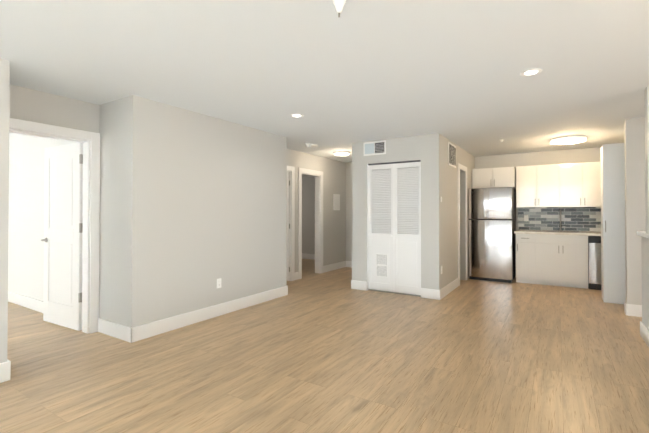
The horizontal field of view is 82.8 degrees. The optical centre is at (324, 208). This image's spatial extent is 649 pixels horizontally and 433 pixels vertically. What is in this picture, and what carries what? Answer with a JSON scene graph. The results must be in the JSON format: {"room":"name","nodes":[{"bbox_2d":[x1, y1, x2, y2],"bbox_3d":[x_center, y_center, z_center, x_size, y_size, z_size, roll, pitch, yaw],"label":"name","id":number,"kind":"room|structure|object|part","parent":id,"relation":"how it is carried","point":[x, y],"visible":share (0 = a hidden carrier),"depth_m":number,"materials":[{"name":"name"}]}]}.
{"room":"empty living room","nodes":[
{"label":"empty living room","id":0,"kind":"room"},
{"bbox_2d":[8,132,76,300],"bbox_3d":[-4.141,0.109,5.125,4.110,2.440,0.120,0,-1,32],"label":"wall","id":1,"kind":"structure","parent":0,"point":[26,225],"depth_m":4.98,"materials":[{"name":"white paint"}]},
{"bbox_2d":[0,58,286,362],"bbox_3d":[-2.904,0.085,2.638,0.640,2.440,7.660,0,-1,32],"label":"wall","id":2,"kind":"structure","parent":0,"point":[193,207],"depth_m":4.05,"materials":[{"name":"grey paint"}]},
{"bbox_2d":[217,278,220,287],"bbox_3d":[-1.304,0.924,4.553,0.008,0.116,0.072,0,-1,32],"label":"electrical outlet plate","id":3,"kind":"object","parent":2,"relation":"attached to","point":[218,280],"depth_m":4.55,"materials":[{"name":"white plastic"}]},
{"bbox_2d":[0,253,648,382],"bbox_3d":[-0.361,1.248,4.178,11.500,0.145,13.000,0,-1,32],"label":"baseboard","id":4,"kind":"structure","parent":2,"relation":"attached to","point":[127,333],"depth_m":4.51,"materials":[{"name":"white wood"}]},
{"bbox_2d":[9,84,345,300],"bbox_3d":[-2.380,0.100,4.176,0.120,2.440,10.820,0,-1,32],"label":"wall","id":5,"kind":"structure","parent":0,"point":[28,104],"depth_m":6.95,"materials":[{"name":"grey paint"}]},
{"bbox_2d":[9,118,99,333],"bbox_3d":[-2.746,0.249,3.596,0.160,2.130,0.970,0,-1,32],"label":"door frame","id":6,"kind":"structure","parent":5,"relation":"attached to","point":[90,141],"depth_m":3.90,"materials":[{"name":"white wood"}]},
{"bbox_2d":[41,142,82,330],"bbox_3d":[-2.953,0.297,4.112,0.783,2.020,0.099,0,-1,29],"label":"bedroom door","id":7,"kind":"structure","parent":5,"relation":"in","point":[63,197],"depth_m":4.10,"materials":[{"name":"white wood"}]},
{"bbox_3d":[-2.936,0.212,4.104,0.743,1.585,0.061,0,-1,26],"label":"bedroom door handle","id":8,"kind":"part","parent":7,"relation":"part of","materials":[{"name":"white wood"}]},
{"bbox_2d":[287,172,288,280],"bbox_3d":[-0.867,0.320,6.542,0.035,2.020,0.720,0,-1,32],"label":"hall door","id":9,"kind":"structure","parent":5,"relation":"in","point":[287,226],"depth_m":6.81,"materials":[{"name":"white wood"}]},
{"bbox_2d":[287,166,294,280],"bbox_3d":[-0.869,0.277,6.544,0.140,2.130,0.940,0,-1,32],"label":"door frame","id":10,"kind":"structure","parent":5,"relation":"attached to","point":[291,170],"depth_m":6.84,"materials":[{"name":"white wood"}]},
{"bbox_2d":[298,168,322,278],"bbox_3d":[-0.321,0.286,7.428,0.160,2.130,0.860,0,-1,32],"label":"door frame","id":11,"kind":"structure","parent":5,"relation":"attached to","point":[318,175],"depth_m":7.68,"materials":[{"name":"white wood"}]},
{"bbox_2d":[333,194,339,209],"bbox_3d":[0.275,-0.141,8.238,0.023,0.360,0.260,0,-1,32],"label":"panel","id":12,"kind":"object","parent":5,"relation":"attached to","point":[336,201],"visible":1,"depth_m":8.21,"materials":[{"name":"white"}]},
{"bbox_2d":[302,175,314,253],"bbox_3d":[0.513,0.159,10.440,1.690,2.440,1.700,0,-1,32],"label":"wall","id":13,"kind":"structure","parent":0,"point":[308,214],"depth_m":10.04,"materials":[{"name":"grey paint"}]},
{"bbox_2d":[0,259,648,432],"bbox_3d":[-0.334,1.350,4.219,11.700,0.060,13.300,0,-1,32],"label":"floor","id":14,"kind":"structure","parent":0,"point":[312,351],"depth_m":3.01,"materials":[{"name":"brown wood"}]},
{"bbox_2d":[352,133,474,289],"bbox_3d":[1.835,0.127,6.985,1.440,2.440,2.865,0,-1,32],"label":"wall block","id":15,"kind":"object","parent":14,"relation":"on","point":[439,223],"visible":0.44,"depth_m":5.79,"materials":[{"name":"grey paint"}]},
{"bbox_2d":[367,164,368,290],"bbox_3d":[1.098,0.300,5.813,0.894,2.070,0.100,0,-1,32],"label":"trim","id":16,"kind":"structure","parent":15,"relation":"attached to","point":[367,228],"depth_m":6.02,"materials":[{"name":"white wood"}]},
{"bbox_2d":[364,140,385,155],"bbox_3d":[0.807,-0.973,5.940,0.390,0.220,0.016,0,-1,32],"label":"air vent","id":17,"kind":"object","parent":15,"relation":"attached to","point":[375,148],"visible":1,"depth_m":5.93,"materials":[{"name":"white metal"}]},
{"bbox_2d":[368,162,420,294],"bbox_3d":[1.103,0.303,5.821,0.886,2.025,0.039,0,-1,32],"label":"bifold closet door","id":18,"kind":"structure","parent":15,"relation":"hanging from","point":[394,211],"depth_m":5.80,"materials":[{"name":"white wood"}]},
{"bbox_2d":[368,160,420,296],"bbox_3d":[1.097,0.300,5.811,0.894,2.070,0.065,0,-1,32],"label":"trim","id":19,"kind":"structure","parent":15,"relation":"attached to","point":[392,236],"depth_m":5.81,"materials":[{"name":"white wood"}]},
{"bbox_2d":[448,142,455,167],"bbox_3d":[2.104,-0.877,6.058,0.014,0.370,0.500,0,-1,32],"label":"return air vent","id":20,"kind":"object","parent":15,"relation":"attached to","point":[451,154],"visible":1,"depth_m":5.99,"materials":[{"name":"white metal"}]},
{"bbox_2d":[458,163,467,285],"bbox_3d":[2.512,0.279,6.688,0.020,2.130,0.720,0,-1,32],"label":"door frame","id":21,"kind":"structure","parent":15,"relation":"attached to","point":[460,167],"depth_m":6.64,"materials":[{"name":"white wood"}]},
{"bbox_2d":[468,187,515,282],"bbox_3d":[3.257,0.483,7.144,0.760,1.730,0.770,0,-1,32],"label":"fridge","id":22,"kind":"object","parent":14,"relation":"on","point":[513,219],"depth_m":6.82,"materials":[{"name":"grey metal"}]},
{"bbox_3d":[3.078,1.320,6.853,0.720,0.050,0.040,0,-1,32],"label":"fridge base","id":23,"kind":"part","parent":22,"relation":"part of","materials":[{"name":"black plastic"}]},
{"bbox_3d":[3.066,0.453,6.842,0.760,1.675,0.055,0,-1,32],"label":"fridge door","id":24,"kind":"part","parent":22,"relation":"part of","materials":[{"name":"silver metal"}]},
{"bbox_2d":[514,233,537,283],"bbox_3d":[3.774,0.901,6.871,0.309,0.890,0.729,0,-1,32],"label":"base cabinet","id":25,"kind":"object","parent":14,"relation":"on","point":[526,243],"depth_m":6.55,"materials":[{"name":"white wood"}]},
{"bbox_2d":[538,233,587,288],"bbox_3d":[4.225,0.898,6.585,0.760,0.890,0.729,0,-1,32],"label":"base cabinet","id":26,"kind":"object","parent":14,"relation":"on","point":[554,258],"depth_m":6.27,"materials":[{"name":"white wood"}]},
{"bbox_2d":[514,229,600,236],"bbox_3d":[4.342,0.431,6.497,1.714,0.038,0.738,0,-1,32],"label":"countertop","id":27,"kind":"structure","parent":26,"relation":"on","point":[561,233],"depth_m":6.32,"materials":[{"name":"beige stone"}]},
{"bbox_2d":[588,236,600,289],"bbox_3d":[4.798,0.897,6.212,0.595,0.885,0.710,0,-1,32],"label":"dishwasher","id":28,"kind":"object","parent":14,"relation":"on","point":[594,262],"visible":0.38,"depth_m":6.04,"materials":[{"name":"silver metal"}]},
{"bbox_2d":[600,143,625,303],"bbox_3d":[4.224,0.210,5.224,0.460,2.240,0.372,0,-1,32],"label":"pantry","id":29,"kind":"object","parent":14,"relation":"on","point":[613,279],"visible":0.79,"depth_m":5.16,"materials":[{"name":"white wood"}]},
{"bbox_2d":[0,0,648,162],"bbox_3d":[-0.334,-1.149,4.242,11.700,0.060,13.300,0,-1,32],"label":"ceiling","id":30,"kind":"structure","parent":0,"point":[371,70],"depth_m":2.87,"materials":[{"name":"white paint"}]},
{"bbox_2d":[290,114,303,116],"bbox_3d":[-0.330,-1.113,4.417,0.164,0.009,0.164,0,-1,32],"label":"recessed light","id":31,"kind":"object","parent":30,"relation":"in","point":[296,115],"visible":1,"depth_m":4.41,"materials":[{"name":"white"}]},
{"bbox_2d":[305,143,317,146],"bbox_3d":[-0.226,-1.065,6.283,0.120,0.070,0.294,0,-1,32],"label":"smoke detector","id":32,"kind":"object","parent":30,"relation":"attached to","point":[312,145],"visible":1,"depth_m":6.30,"materials":[{"name":"white plastic"}]},
{"bbox_2d":[333,0,345,16],"bbox_3d":[0.080,-1.092,2.007,0.072,0.097,0.072,0,-1,32],"label":"sprinkler","id":33,"kind":"object","parent":30,"relation":"attached to","point":[339,5],"visible":1,"depth_m":1.99,"materials":[{"name":"white metal"}]},
{"bbox_2d":[333,151,349,155],"bbox_3d":[0.334,-1.064,7.168,0.330,0.055,0.330,0,-1,32],"label":"hall light","id":34,"kind":"object","parent":30,"relation":"attached to","point":[341,153],"visible":1,"depth_m":7.07,"materials":[{"name":"white glass"}]},
{"bbox_2d":[520,68,542,75],"bbox_3d":[1.713,-1.126,3.054,0.164,0.009,0.164,0,-1,32],"label":"recessed light","id":35,"kind":"object","parent":30,"relation":"in","point":[532,72],"visible":1,"depth_m":3.04,"materials":[{"name":"white"}]},
{"bbox_2d":[550,135,586,144],"bbox_3d":[3.848,-1.071,5.820,0.490,0.068,0.490,0,-1,32],"label":"kitchen light","id":36,"kind":"object","parent":30,"relation":"attached to","point":[565,140],"visible":1,"depth_m":5.70,"materials":[{"name":"white"}]},
{"bbox_2d":[346,162,351,260],"bbox_3d":[1.072,0.139,8.323,1.280,2.440,0.120,0,-1,32],"label":"wall","id":37,"kind":"structure","parent":0,"point":[348,211],"depth_m":8.57,"materials":[{"name":"grey paint"}]},
{"bbox_2d":[475,147,600,276],"bbox_3d":[5.151,0.122,6.511,4.670,2.440,0.120,0,-1,32],"label":"wall","id":38,"kind":"structure","parent":0,"point":[552,157],"depth_m":7.10,"materials":[{"name":"grey paint"}]},
{"bbox_2d":[472,167,515,187],"bbox_3d":[3.391,-0.605,7.366,0.760,0.390,0.330,0,-1,32],"label":"upper cabinet","id":39,"kind":"object","parent":38,"relation":"attached to","point":[499,177],"depth_m":7.21,"materials":[{"name":"white wood"}]},
{"bbox_2d":[524,215,528,220],"bbox_3d":[3.938,0.189,7.184,0.075,0.120,0.008,0,-1,32],"label":"electrical outlet plate","id":40,"kind":"object","parent":38,"relation":"attached to","point":[526,217],"depth_m":7.18,"materials":[{"name":"white plastic"}]},
{"bbox_2d":[516,164,559,207],"bbox_3d":[4.026,-0.414,6.962,0.692,0.780,0.330,0,-1,32],"label":"upper cabinet","id":41,"kind":"object","parent":38,"relation":"attached to","point":[536,186],"depth_m":6.81,"materials":[{"name":"white wood"}]},
{"bbox_2d":[518,207,600,231],"bbox_3d":[4.549,0.195,6.812,1.730,0.440,0.011,0,-1,32],"label":"backsplash","id":42,"kind":"structure","parent":38,"relation":"attached to","point":[572,218],"depth_m":6.88,"materials":[{"name":"tile"}]},
{"bbox_2d":[560,162,600,206],"bbox_3d":[4.611,-0.417,6.592,0.692,0.780,0.330,0,-1,32],"label":"upper cabinet","id":43,"kind":"object","parent":38,"relation":"attached to","point":[567,185],"depth_m":6.47,"materials":[{"name":"white wood"}]},
{"bbox_2d":[624,117,645,304],"bbox_3d":[4.835,0.098,3.965,2.480,2.440,0.120,0,-1,32],"label":"wall","id":44,"kind":"structure","parent":0,"point":[634,133],"depth_m":4.54,"materials":[{"name":"grey paint"}]},
{"bbox_2d":[641,236,648,329],"bbox_3d":[1.165,0.764,0.347,0.120,1.040,8.150,0,-1,32],"label":"wall","id":45,"kind":"structure","parent":0,"point":[645,277],"depth_m":3.66,"materials":[{"name":"grey paint"}]},
{"bbox_2d":[637,231,648,237],"bbox_3d":[1.173,0.224,0.364,0.190,0.040,8.180,0,-1,32],"label":"trim","id":46,"kind":"structure","parent":45,"relation":"on","point":[643,234],"depth_m":3.61,"materials":[{"name":"white"}]},
{"bbox_2d":[644,86,648,233],"bbox_3d":[3.065,-0.447,3.410,0.127,1.360,0.140,0,-1,32],"label":"post","id":47,"kind":"object","parent":46,"relation":"on","point":[646,99],"visible":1,"depth_m":3.43,"materials":[{"name":"grey paint"}]}
]}

